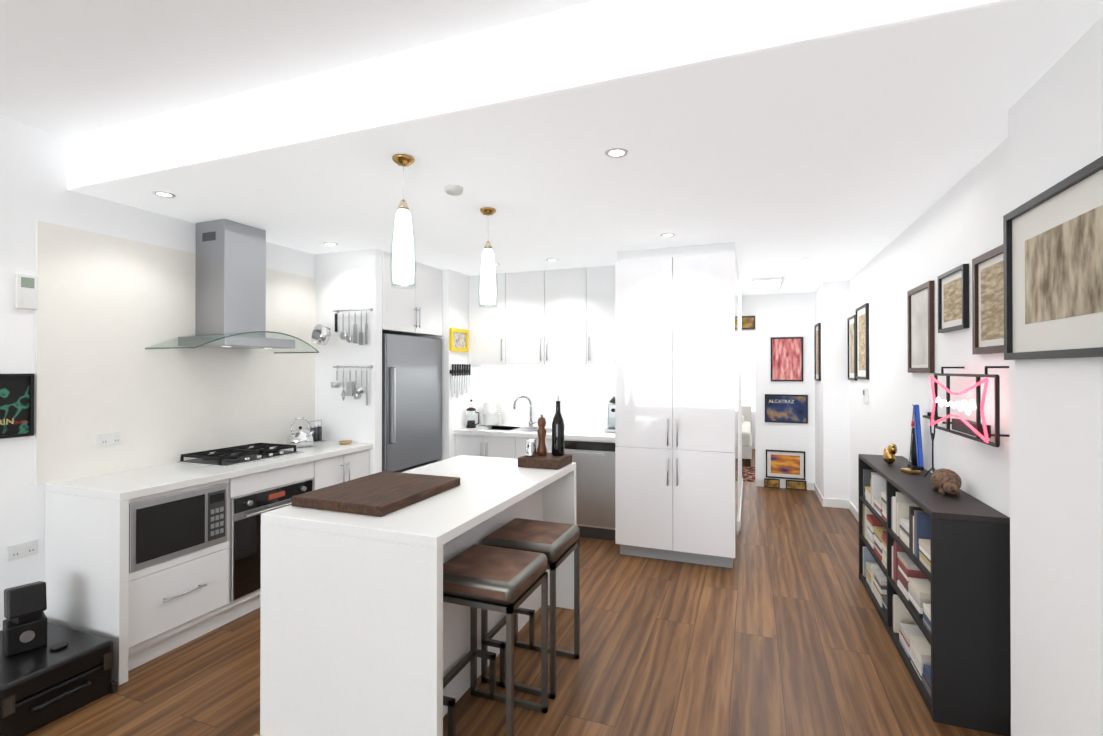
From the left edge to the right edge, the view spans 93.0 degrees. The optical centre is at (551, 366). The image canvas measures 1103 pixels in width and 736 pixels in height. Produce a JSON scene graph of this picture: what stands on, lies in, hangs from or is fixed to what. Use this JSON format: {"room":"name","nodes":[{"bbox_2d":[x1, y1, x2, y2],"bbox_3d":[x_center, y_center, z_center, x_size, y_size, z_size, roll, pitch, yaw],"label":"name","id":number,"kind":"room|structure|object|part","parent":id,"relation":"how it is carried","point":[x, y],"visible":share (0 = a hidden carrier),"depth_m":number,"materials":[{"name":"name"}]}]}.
{"room":"kitchen","nodes":[
{"label":"kitchen","id":0,"kind":"room"},
{"bbox_2d":[0,116,313,630],"bbox_3d":[-3.544,0.010,0.504,0.250,2.950,11.750,0,0,21],"label":"wall","id":1,"kind":"structure","parent":0,"point":[33,175],"depth_m":2.61,"materials":[{"name":"paint"}]},
{"bbox_2d":[0,374,34,438],"bbox_3d":[-2.636,0.191,2.498,0.024,0.310,0.250,0,0,21],"label":"picture","id":2,"kind":"object","parent":1,"relation":"attached to","point":[17,391],"visible":0.97,"depth_m":2.56},
{"bbox_2d":[0,418,12,424],"bbox_3d":[-2.644,0.267,2.476,0.001,0.028,0.146,0,0,21],"label":"lettering","id":3,"kind":"object","parent":2,"relation":"attached to","point":[7,420],"visible":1,"depth_m":2.52,"materials":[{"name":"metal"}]},
{"bbox_2d":[7,539,37,560],"bbox_3d":[-2.610,0.908,2.583,0.013,0.072,0.116,0,0,21],"label":"electrical outlet","id":4,"kind":"object","parent":1,"relation":"attached to","point":[22,550],"visible":1,"depth_m":2.58,"materials":[{"name":"white plastic"}]},
{"bbox_2d":[15,273,37,309],"bbox_3d":[-2.602,-0.369,2.593,0.025,0.170,0.080,0,0,21],"label":"controller","id":5,"kind":"object","parent":1,"relation":"attached to","point":[26,291],"visible":1,"depth_m":2.58,"materials":[{"name":"white plastic"}]},
{"bbox_2d":[34,220,315,484],"bbox_3d":[-2.272,-0.064,3.471,0.015,1.330,1.800,0,0,21],"label":"backsplash","id":6,"kind":"structure","parent":1,"relation":"attached to","point":[109,310],"depth_m":3.08,"materials":[{"name":"stone"}]},
{"bbox_2d":[97,432,121,446],"bbox_3d":[-2.466,0.408,2.921,0.013,0.072,0.116,0,0,21],"label":"electrical outlet","id":7,"kind":"object","parent":6,"relation":"attached to","point":[109,439],"visible":1,"depth_m":2.92,"materials":[{"name":"white plastic"}]},
{"bbox_2d":[145,219,318,352],"bbox_3d":[-2.020,-0.513,3.431,0.484,0.828,0.900,0,0,21],"label":"range hood","id":8,"kind":"object","parent":1,"relation":"attached to","point":[230,303],"visible":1,"depth_m":3.35,"materials":[{"name":"metal"}]},
{"bbox_2d":[382,251,441,335],"bbox_3d":[-1.466,-0.606,4.676,0.661,0.628,0.856,0,0,21],"label":"upper cabinet","id":9,"kind":"object","parent":1,"relation":"attached to","point":[415,309],"visible":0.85,"depth_m":4.56,"materials":[{"name":"white wood"}]},
{"bbox_2d":[0,0,596,137],"bbox_3d":[-2.026,-1.354,-1.891,5.100,0.250,8.340,0,0,21],"label":"ceiling","id":10,"kind":"structure","parent":0,"point":[70,68],"depth_m":1.96,"materials":[{"name":"paint"}]},
{"bbox_2d":[314,248,381,474],"bbox_3d":[-1.655,0.291,4.240,0.620,2.430,0.080,0,0,21],"label":"wall","id":11,"kind":"structure","parent":0,"point":[346,280],"depth_m":4.18,"materials":[{"name":"paint"}]},
{"bbox_2d":[311,308,372,404],"bbox_3d":[-1.648,-0.077,4.073,0.458,0.764,0.231,0,0,21],"label":"utensils","id":12,"kind":"object","parent":11,"relation":"attached to","point":[321,334],"visible":1,"depth_m":4.11,"materials":[{"name":"silver metal"}]},
{"bbox_2d":[419,269,483,459],"bbox_3d":[-1.170,0.297,5.398,0.700,2.430,0.710,0,0,21],"label":"wall","id":13,"kind":"structure","parent":0,"point":[455,299],"depth_m":5.04,"materials":[{"name":"paint"}]},
{"bbox_2d":[449,328,468,351],"bbox_3d":[-0.899,-0.255,5.095,0.024,0.220,0.320,0,0,21],"label":"frame","id":14,"kind":"object","parent":13,"relation":"attached to","point":[458,339],"visible":0.98,"depth_m":5.08,"materials":[{"name":"yellow wood"}]},
{"bbox_2d":[449,364,470,397],"bbox_3d":[-0.886,0.146,5.120,0.030,0.330,0.370,0,0,21],"label":"knives","id":15,"kind":"object","parent":13,"relation":"attached to","point":[457,370],"visible":0.96,"depth_m":5.09,"materials":[{"name":"silver metal"}]},
{"bbox_2d":[25,449,1001,735],"bbox_3d":[-0.377,1.546,2.419,5.100,0.100,17.600,0,0,21],"label":"floor","id":16,"kind":"structure","parent":0,"point":[777,629],"depth_m":2.64,"materials":[{"name":"brown wood"}]},
{"bbox_2d":[0,622,116,735],"bbox_3d":[-2.346,1.369,2.319,0.655,0.252,0.414,0,0,21],"label":"tv stand","id":17,"kind":"object","parent":16,"relation":"on","point":[42,686],"depth_m":2.23,"materials":[{"name":"wood"}]},
{"bbox_2d":[2,611,46,656],"bbox_3d":[-2.352,1.192,2.337,0.139,0.124,0.130,0,0,39],"label":"speaker","id":18,"kind":"object","parent":17,"relation":"on","point":[25,636],"visible":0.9,"depth_m":2.30,"materials":[{"name":"black plastic"}]},
{"bbox_2d":[4,581,46,623],"bbox_3d":[-2.355,1.051,2.341,0.144,0.156,0.124,0,0,39],"label":"speaker","id":19,"kind":"object","parent":18,"relation":"on","point":[25,603],"visible":1,"depth_m":2.30},
{"bbox_3d":[-2.197,1.248,2.333,0.060,0.011,0.060,0,0,21],"label":"lens cap","id":20,"kind":"part","parent":17,"relation":"part of","materials":[{"name":"black plastic"}]},
{"bbox_2d":[44,469,239,684],"bbox_3d":[-2.200,1.068,2.828,0.598,0.860,0.580,0,0,21],"label":"base cabinet","id":21,"kind":"object","parent":16,"relation":"on","point":[143,565],"depth_m":2.63,"materials":[{"name":"laminate"}]},
{"bbox_2d":[168,453,319,618],"bbox_3d":[-1.997,1.071,3.392,0.577,0.860,0.620,0,0,21],"label":"base cabinet","id":22,"kind":"object","parent":16,"relation":"on","point":[268,481],"depth_m":3.17,"materials":[{"name":"laminate"}]},
{"bbox_2d":[264,442,371,488],"bbox_3d":[-1.787,1.074,3.942,0.577,0.860,0.558,0,0,21],"label":"base cabinet","id":23,"kind":"object","parent":16,"relation":"on","point":[338,463],"depth_m":3.80,"materials":[{"name":"laminate"}]},
{"bbox_2d":[286,417,314,447],"bbox_3d":[-1.876,0.495,3.938,0.230,0.216,0.188,0,0,21],"label":"kettle","id":24,"kind":"object","parent":23,"relation":"on","point":[300,437],"visible":0.94,"depth_m":3.89,"materials":[{"name":"silver metal"}]},
{"bbox_2d":[309,420,324,442],"bbox_3d":[-1.876,0.518,4.162,0.080,0.172,0.126,0,0,21],"label":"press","id":25,"kind":"object","parent":23,"relation":"on","point":[317,435],"visible":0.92,"depth_m":4.16,"materials":[{"name":"silver metal"}]},
{"bbox_2d":[338,440,351,444],"bbox_3d":[-1.602,0.593,4.068,0.104,0.022,0.102,0,0,21],"label":"bowl","id":26,"kind":"object","parent":23,"relation":"on","point":[343,442],"visible":1,"depth_m":4.05,"materials":[{"name":"beige wood"}]},
{"bbox_2d":[382,333,441,471],"bbox_3d":[-1.449,0.623,4.657,0.665,1.770,0.810,0,0,21],"label":"fridge","id":27,"kind":"object","parent":16,"relation":"on","point":[411,402],"visible":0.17,"depth_m":4.48,"materials":[{"name":"metal"}]},
{"bbox_2d":[260,455,575,735],"bbox_3d":[-0.508,1.047,2.680,0.830,0.900,1.550,0,0,21],"label":"kitchen island","id":28,"kind":"object","parent":16,"relation":"on","point":[364,629],"visible":0.85,"depth_m":2.00,"materials":[{"name":"stone"}]},
{"bbox_2d":[291,471,459,516],"bbox_3d":[-0.781,0.575,2.418,0.470,0.040,0.600,0,0,21],"label":"cutting board","id":29,"kind":"object","parent":28,"relation":"on","point":[381,494],"visible":1,"depth_m":2.29,"materials":[{"name":"brown wood"}]},
{"bbox_2d":[518,452,571,469],"bbox_3d":[-0.036,0.571,3.177,0.260,0.055,0.250,0,0,21],"label":"cutting board","id":30,"kind":"object","parent":28,"relation":"on","point":[549,461],"visible":0.85,"depth_m":3.08,"materials":[{"name":"brown wood"}]},
{"bbox_2d":[525,439,536,456],"bbox_3d":[-0.131,0.492,3.140,0.072,0.100,0.100,0,0,21],"label":"milk jug","id":31,"kind":"object","parent":30,"relation":"on","point":[530,448],"visible":1,"depth_m":3.12,"materials":[{"name":"silver metal"}]},
{"bbox_2d":[537,415,546,455],"bbox_3d":[-0.059,0.419,3.203,0.062,0.247,0.061,0,0,21],"label":"pepper mill","id":32,"kind":"object","parent":30,"relation":"on","point":[541,448],"visible":1,"depth_m":3.18,"materials":[{"name":"brown wood"}]},
{"bbox_2d":[552,394,563,455],"bbox_3d":[0.041,0.355,3.197,0.078,0.376,0.078,0,0,21],"label":"wine bottle","id":33,"kind":"object","parent":30,"relation":"on","point":[558,435],"visible":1,"depth_m":3.17,"materials":[{"name":"black glass"}]},
{"bbox_2d":[454,425,533,458],"bbox_3d":[-0.524,1.081,5.203,0.640,0.860,0.603,0,0,21],"label":"base cabinet","id":34,"kind":"object","parent":16,"relation":"on","point":[487,441],"depth_m":4.92,"materials":[{"name":"laminate"}]},
{"bbox_2d":[466,399,478,427],"bbox_3d":[-0.777,0.469,5.189,0.139,0.282,0.095,0,0,21],"label":"press","id":35,"kind":"object","parent":34,"relation":"on","point":[471,424],"visible":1,"depth_m":5.17,"materials":[{"name":"clear glass"}]},
{"bbox_2d":[479,402,500,425],"bbox_3d":[-0.634,0.493,5.428,0.230,0.236,0.228,0,0,21],"label":"plate stack","id":36,"kind":"object","parent":34,"relation":"on","point":[490,415],"visible":1,"depth_m":5.37,"materials":[{"name":"ceramic"}]},
{"bbox_2d":[443,544,547,735],"bbox_3d":[-0.255,1.152,2.166,0.380,0.685,0.380,0,0,21],"label":"stool","id":37,"kind":"object","parent":16,"relation":"on","point":[508,582],"visible":0.83,"depth_m":2.10,"materials":[{"name":"leather"}]},
{"bbox_2d":[481,518,579,698],"bbox_3d":[-0.094,1.154,2.586,0.380,0.685,0.380,0,0,21],"label":"stool","id":38,"kind":"object","parent":16,"relation":"on","point":[556,544],"visible":0.77,"depth_m":2.48,"materials":[{"name":"leather"}]},
{"bbox_2d":[518,428,551,457],"bbox_3d":[-0.127,1.080,5.052,0.210,0.860,0.603,0,0,21],"label":"base cabinet","id":39,"kind":"object","parent":16,"relation":"on","point":[525,435],"depth_m":4.79,"materials":[{"name":"laminate"}]},
{"bbox_2d":[538,428,577,452],"bbox_3d":[0.058,1.080,4.981,0.186,0.860,0.603,0,0,21],"label":"base cabinet","id":40,"kind":"object","parent":16,"relation":"on","point":[548,439],"depth_m":4.70,"materials":[{"name":"laminate"}]},
{"bbox_2d":[564,428,615,540],"bbox_3d":[0.435,1.079,4.838,0.620,0.860,0.603,0,0,21],"label":"dishwasher","id":41,"kind":"object","parent":16,"relation":"on","point":[591,451],"depth_m":4.54,"materials":[{"name":"metal"}]},
{"bbox_2d":[604,390,614,432],"bbox_3d":[0.576,0.414,4.869,0.130,0.389,0.165,0,0,21],"label":"coffee grinder","id":42,"kind":"object","parent":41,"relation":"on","point":[611,417],"visible":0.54,"depth_m":4.87,"materials":[{"name":"silver metal"}]},
{"bbox_2d":[615,242,737,567],"bbox_3d":[1.083,0.293,4.403,0.896,2.428,0.961,0,0,21],"label":"pantry","id":43,"kind":"object","parent":16,"relation":"on","point":[676,403],"visible":1,"depth_m":3.98,"materials":[{"name":"white laminate"}]},
{"bbox_2d":[742,406,751,466],"bbox_3d":[2.799,1.133,9.028,1.230,0.800,1.910,0,0,21],"label":"bed","id":44,"kind":"object","parent":16,"relation":"on","point":[747,433],"visible":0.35,"depth_m":8.07,"materials":[{"name":"fabric"}]},
{"bbox_2d":[742,466,754,481],"bbox_3d":[2.544,1.518,7.486,1.550,0.012,1.050,0,0,21],"label":"bedroom rug","id":45,"kind":"object","parent":16,"relation":"on","point":[748,473],"depth_m":7.37,"materials":[{"name":"red fabric"}]},
{"bbox_2d":[764,478,806,489],"bbox_3d":[2.896,1.463,6.487,0.480,0.110,0.027,0,0,21],"label":"frame","id":46,"kind":"object","parent":16,"relation":"on","point":[790,484],"visible":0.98,"depth_m":6.46,"materials":[{"name":"gold metal"}]},
{"bbox_2d":[858,454,1010,735],"bbox_3d":[2.018,1.058,2.911,0.268,0.880,1.620,0,0,21],"label":"bookcase","id":47,"kind":"object","parent":16,"relation":"on","point":[968,638],"visible":0.81,"depth_m":2.17,"materials":[{"name":"black wood"}]},
{"bbox_2d":[883,444,896,463],"bbox_3d":[2.139,0.551,3.312,0.070,0.137,0.178,0,0,21],"label":"sculpture","id":48,"kind":"object","parent":47,"relation":"on","point":[889,453],"visible":1,"depth_m":3.27,"materials":[{"name":"gold metal"}]},
{"bbox_2d":[863,469,930,697],"bbox_3d":[2.002,1.068,2.910,0.201,0.778,1.549,0,0,21],"label":"books","id":49,"kind":"object","parent":47,"relation":"in","point":[910,523],"visible":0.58,"depth_m":2.77,"materials":[{"name":"paper"}]},
{"bbox_2d":[901,468,919,473],"bbox_3d":[2.080,0.607,3.029,0.060,0.022,0.080,0,0,-4],"label":"trinket","id":50,"kind":"object","parent":47,"relation":"on","point":[910,470],"visible":0.98,"depth_m":3.01,"materials":[{"name":"gold metal"}]},
{"bbox_2d":[908,404,923,469],"bbox_3d":[2.197,0.425,3.156,0.060,0.388,0.233,0,0,21],"label":"figurine","id":51,"kind":"object","parent":47,"relation":"on","point":[915,457],"visible":0.98,"depth_m":3.13,"materials":[{"name":"blue plastic"}]},
{"bbox_2d":[923,412,942,476],"bbox_3d":[2.097,0.436,2.873,0.075,0.358,0.130,0,0,21],"label":"candelabra","id":52,"kind":"object","parent":47,"relation":"on","point":[928,416],"visible":0.56,"depth_m":2.87,"materials":[{"name":"black metal"}]},
{"bbox_2d":[930,468,961,495],"bbox_3d":[1.918,0.558,2.534,0.116,0.114,0.230,0,0,21],"label":"hedgehog","id":53,"kind":"object","parent":47,"relation":"on","point":[944,480],"visible":1,"depth_m":2.50},
{"bbox_2d":[72,0,1102,294],"bbox_3d":[1.108,-1.173,6.331,5.100,0.520,9.260,0,0,21],"label":"ceiling","id":54,"kind":"structure","parent":0,"point":[842,158],"depth_m":2.42,"materials":[{"name":"paint"}]},
{"bbox_2d":[152,191,175,197],"bbox_3d":[-2.098,-0.930,2.832,0.104,0.004,0.104,0,0,21],"label":"recessed light","id":55,"kind":"object","parent":54,"relation":"in","point":[162,193],"visible":1,"depth_m":2.83,"materials":[{"name":"white plastic"}]},
{"bbox_2d":[323,242,337,245],"bbox_3d":[-1.670,-0.924,3.953,0.104,0.004,0.104,0,0,21],"label":"recessed light","id":56,"kind":"object","parent":54,"relation":"in","point":[330,244],"visible":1,"depth_m":3.94,"materials":[{"name":"white plastic"}]},
{"bbox_2d":[390,154,415,288],"bbox_3d":[-0.665,-0.644,2.348,0.116,0.579,0.116,0,0,21],"label":"pendant light","id":57,"kind":"object","parent":54,"relation":"hanging from","point":[403,264],"visible":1,"depth_m":2.31,"materials":[{"name":"white glass"}]},
{"bbox_2d":[444,184,462,195],"bbox_3d":[-0.510,-0.917,2.729,0.100,0.032,0.100,0,0,21],"label":"smoke detector","id":58,"kind":"object","parent":54,"relation":"attached to","point":[453,189],"visible":0.98,"depth_m":2.70,"materials":[{"name":"white plastic"}]},
{"bbox_2d":[479,207,497,306],"bbox_3d":[-0.377,-0.640,3.105,0.116,0.579,0.116,0,0,21],"label":"pendant light","id":59,"kind":"object","parent":54,"relation":"hanging from","point":[487,288],"visible":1,"depth_m":3.07,"materials":[{"name":"white glass"}]},
{"bbox_2d":[67,0,1012,189],"bbox_3d":[-0.543,-1.072,1.998,5.100,0.270,0.012,0,0,21],"label":"ceiling bulkhead","id":60,"kind":"structure","parent":54,"relation":"attached to","point":[592,43],"depth_m":1.88,"materials":[{"name":"white paint"}]},
{"bbox_2d":[605,148,627,157],"bbox_3d":[0.285,-0.933,2.288,0.104,0.004,0.104,0,0,21],"label":"recessed light","id":61,"kind":"object","parent":54,"relation":"in","point":[616,152],"visible":1,"depth_m":2.29,"materials":[{"name":"white plastic"}]},
{"bbox_2d":[660,233,674,236],"bbox_3d":[0.819,-0.925,3.689,0.104,0.004,0.104,0,0,21],"label":"recessed light","id":62,"kind":"object","parent":54,"relation":"in","point":[667,234],"visible":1,"depth_m":3.68,"materials":[{"name":"white plastic"}]},
{"bbox_2d":[752,277,782,288],"bbox_3d":[2.337,-0.900,5.679,0.300,0.032,0.600,0,0,21],"label":"recessed light","id":63,"kind":"object","parent":54,"relation":"in","point":[767,282],"visible":1,"depth_m":5.53,"materials":[{"name":"white plastic"}]},
{"bbox_2d":[737,446,738,533],"bbox_3d":[0.170,0.297,5.321,3.260,2.430,0.100,0,0,21],"label":"wall","id":64,"kind":"structure","parent":0,"point":[738,490],"depth_m":4.75,"materials":[{"name":"paint"}]},
{"bbox_2d":[469,273,504,365],"bbox_3d":[-0.584,-0.462,5.371,0.414,0.908,0.348,0,0,21],"label":"upper cabinet","id":65,"kind":"object","parent":64,"relation":"attached to","point":[486,324],"depth_m":5.21,"materials":[{"name":"white wood"}]},
{"bbox_2d":[505,267,588,364],"bbox_3d":[-0.004,-0.463,5.150,0.828,0.908,0.348,0,0,21],"label":"upper cabinet","id":66,"kind":"object","parent":64,"relation":"attached to","point":[560,317],"depth_m":4.97,"materials":[{"name":"white wood"}]},
{"bbox_2d":[484,366,614,428],"bbox_3d":[0.057,0.302,5.306,1.660,0.620,0.008,0,0,21],"label":"backsplash","id":67,"kind":"structure","parent":64,"relation":"attached to","point":[585,394],"depth_m":5.32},
{"bbox_2d":[589,265,614,364],"bbox_3d":[0.576,-0.464,4.929,0.414,0.908,0.348,0,0,21],"label":"upper cabinet","id":68,"kind":"object","parent":64,"relation":"attached to","point":[601,278],"depth_m":4.79,"materials":[{"name":"white laminate"}]},
{"bbox_2d":[738,269,741,510],"bbox_3d":[2.029,0.299,5.763,0.100,2.430,2.050,0,0,21],"label":"wall","id":69,"kind":"structure","parent":0,"point":[740,378],"depth_m":5.37,"materials":[{"name":"paint"}]},
{"bbox_2d":[739,478,742,530],"bbox_3d":[2.081,1.469,5.736,0.012,0.090,2.050,0,0,21],"label":"baseboard","id":70,"kind":"structure","parent":69,"relation":"attached to","point":[742,478],"depth_m":5.51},
{"bbox_2d":[752,411,754,448],"bbox_3d":[3.554,0.322,9.864,2.350,2.430,0.100,0,0,21],"label":"wall","id":71,"kind":"structure","parent":0,"point":[753,429],"depth_m":9.73,"materials":[{"name":"paint"}]},
{"bbox_2d":[742,331,754,410],"bbox_3d":[3.485,0.087,9.824,1.950,1.500,0.015,0,0,21],"label":"bedroom window","id":72,"kind":"structure","parent":71,"relation":"in","point":[748,368],"depth_m":9.74,"materials":[{"name":"white glass"}]},
{"bbox_2d":[742,292,814,484],"bbox_3d":[2.309,0.305,6.806,2.000,2.430,0.100,0,0,21],"label":"wall","id":73,"kind":"structure","parent":0,"point":[785,315],"depth_m":6.54,"materials":[{"name":"paint"}]},
{"bbox_2d":[742,316,754,329],"bbox_3d":[2.483,-0.556,6.678,0.220,0.170,0.024,0,0,21],"label":"frame","id":74,"kind":"object","parent":73,"relation":"attached to","point":[748,322],"visible":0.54,"depth_m":6.67,"materials":[{"name":"gold metal"}]},
{"bbox_2d":[756,479,812,489],"bbox_3d":[2.897,1.474,6.516,0.660,0.090,0.012,0,0,21],"label":"baseboard","id":75,"kind":"structure","parent":73,"relation":"attached to","point":[759,482],"depth_m":6.52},
{"bbox_2d":[766,449,804,479],"bbox_3d":[2.908,1.224,6.506,0.450,0.350,0.024,0,0,21],"label":"frame","id":76,"kind":"object","parent":73,"relation":"attached to","point":[783,464],"visible":0.92,"depth_m":6.50,"materials":[{"name":"orange paper"}]},
{"bbox_2d":[765,394,807,423],"bbox_3d":[2.917,0.527,6.506,0.490,0.352,0.024,0,0,21],"label":"frame","id":77,"kind":"object","parent":73,"relation":"attached to","point":[794,411],"visible":0.94,"depth_m":6.50,"materials":[{"name":"blue paper"}]},
{"bbox_2d":[771,337,802,381],"bbox_3d":[2.927,-0.086,6.506,0.370,0.550,0.024,0,0,21],"label":"frame","id":78,"kind":"object","parent":73,"relation":"attached to","point":[786,358],"visible":0.96,"depth_m":6.50,"materials":[{"name":"paper"}]},
{"bbox_2d":[815,280,849,499],"bbox_3d":[3.200,0.300,5.986,0.250,2.430,0.800,0,0,21],"label":"wall","id":79,"kind":"structure","parent":0,"point":[832,433],"depth_m":5.62,"materials":[{"name":"paint"}]},
{"bbox_2d":[814,323,820,380],"bbox_3d":[3.071,-0.159,6.037,0.024,0.650,0.400,0,0,21],"label":"frame","id":80,"kind":"object","parent":79,"relation":"attached to","point":[817,352],"visible":1,"depth_m":6.04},
{"bbox_2d":[813,483,824,506],"bbox_3d":[3.076,1.471,6.020,0.012,0.090,0.812,0,0,21],"label":"baseboard","id":81,"kind":"structure","parent":79,"relation":"attached to","point":[815,488],"depth_m":5.90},
{"bbox_2d":[849,137,1009,516],"bbox_3d":[3.384,0.040,5.837,0.200,2.950,8.550,0,0,21],"label":"wall","id":82,"kind":"structure","parent":0,"point":[960,222],"depth_m":2.94,"materials":[{"name":"paint"}]},
{"bbox_2d":[847,315,856,380],"bbox_3d":[3.077,-0.183,5.350,0.024,0.650,0.400,0,0,21],"label":"frame","id":83,"kind":"object","parent":82,"relation":"attached to","point":[851,349],"visible":0.77,"depth_m":5.39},
{"bbox_2d":[848,500,858,521],"bbox_3d":[2.800,1.463,4.596,0.012,0.090,2.070,0,0,21],"label":"baseboard","id":84,"kind":"structure","parent":82,"relation":"attached to","point":[855,512],"depth_m":5.31,"materials":[{"name":"white paint"}]},
{"bbox_2d":[855,303,868,379],"bbox_3d":[2.899,-0.221,4.883,0.024,0.680,0.500,0,0,21],"label":"frame","id":85,"kind":"object","parent":82,"relation":"attached to","point":[862,337],"visible":1,"depth_m":4.86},
{"bbox_2d":[863,388,868,403],"bbox_3d":[2.836,0.268,4.723,0.032,0.140,0.100,0,0,21],"label":"switch","id":86,"kind":"object","parent":82,"relation":"attached to","point":[865,395],"visible":0.98,"depth_m":4.68,"materials":[{"name":"white plastic"}]},
{"bbox_2d":[907,280,934,372],"bbox_3d":[2.260,-0.225,3.206,0.024,0.530,0.450,0,0,21],"label":"frame","id":87,"kind":"object","parent":82,"relation":"attached to","point":[921,329],"visible":1,"depth_m":3.18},
{"bbox_2d":[937,264,968,332],"bbox_3d":[2.064,-0.338,2.692,0.024,0.310,0.370,0,0,21],"label":"frame","id":88,"kind":"object","parent":82,"relation":"attached to","point":[953,299],"visible":1,"depth_m":2.67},
{"bbox_2d":[930,366,1009,446],"bbox_3d":[1.883,0.158,2.357,0.127,0.316,0.732,0,0,21],"label":"sign","id":89,"kind":"object","parent":82,"relation":"attached to","point":[978,429],"visible":1,"depth_m":2.23,"materials":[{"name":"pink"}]},
{"bbox_2d":[972,244,1003,353],"bbox_3d":[1.888,-0.276,2.230,0.024,0.440,0.400,0,0,21],"label":"frame","id":90,"kind":"object","parent":82,"relation":"attached to","point":[987,303],"visible":0.6,"depth_m":2.28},
{"bbox_2d":[1008,16,1102,735],"bbox_3d":[0.203,-0.006,-2.369,0.300,2.950,9.050,0,0,21],"label":"wall","id":91,"kind":"structure","parent":0,"point":[1055,123],"depth_m":1.61,"materials":[{"name":"paint"}]},
{"bbox_2d":[1003,156,1102,359],"bbox_3d":[1.518,-0.284,1.547,0.029,0.520,0.720,0,0,21],"label":"photo frame","id":92,"kind":"object","parent":91,"relation":"attached to","point":[1053,266],"visible":1,"depth_m":1.58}
]}

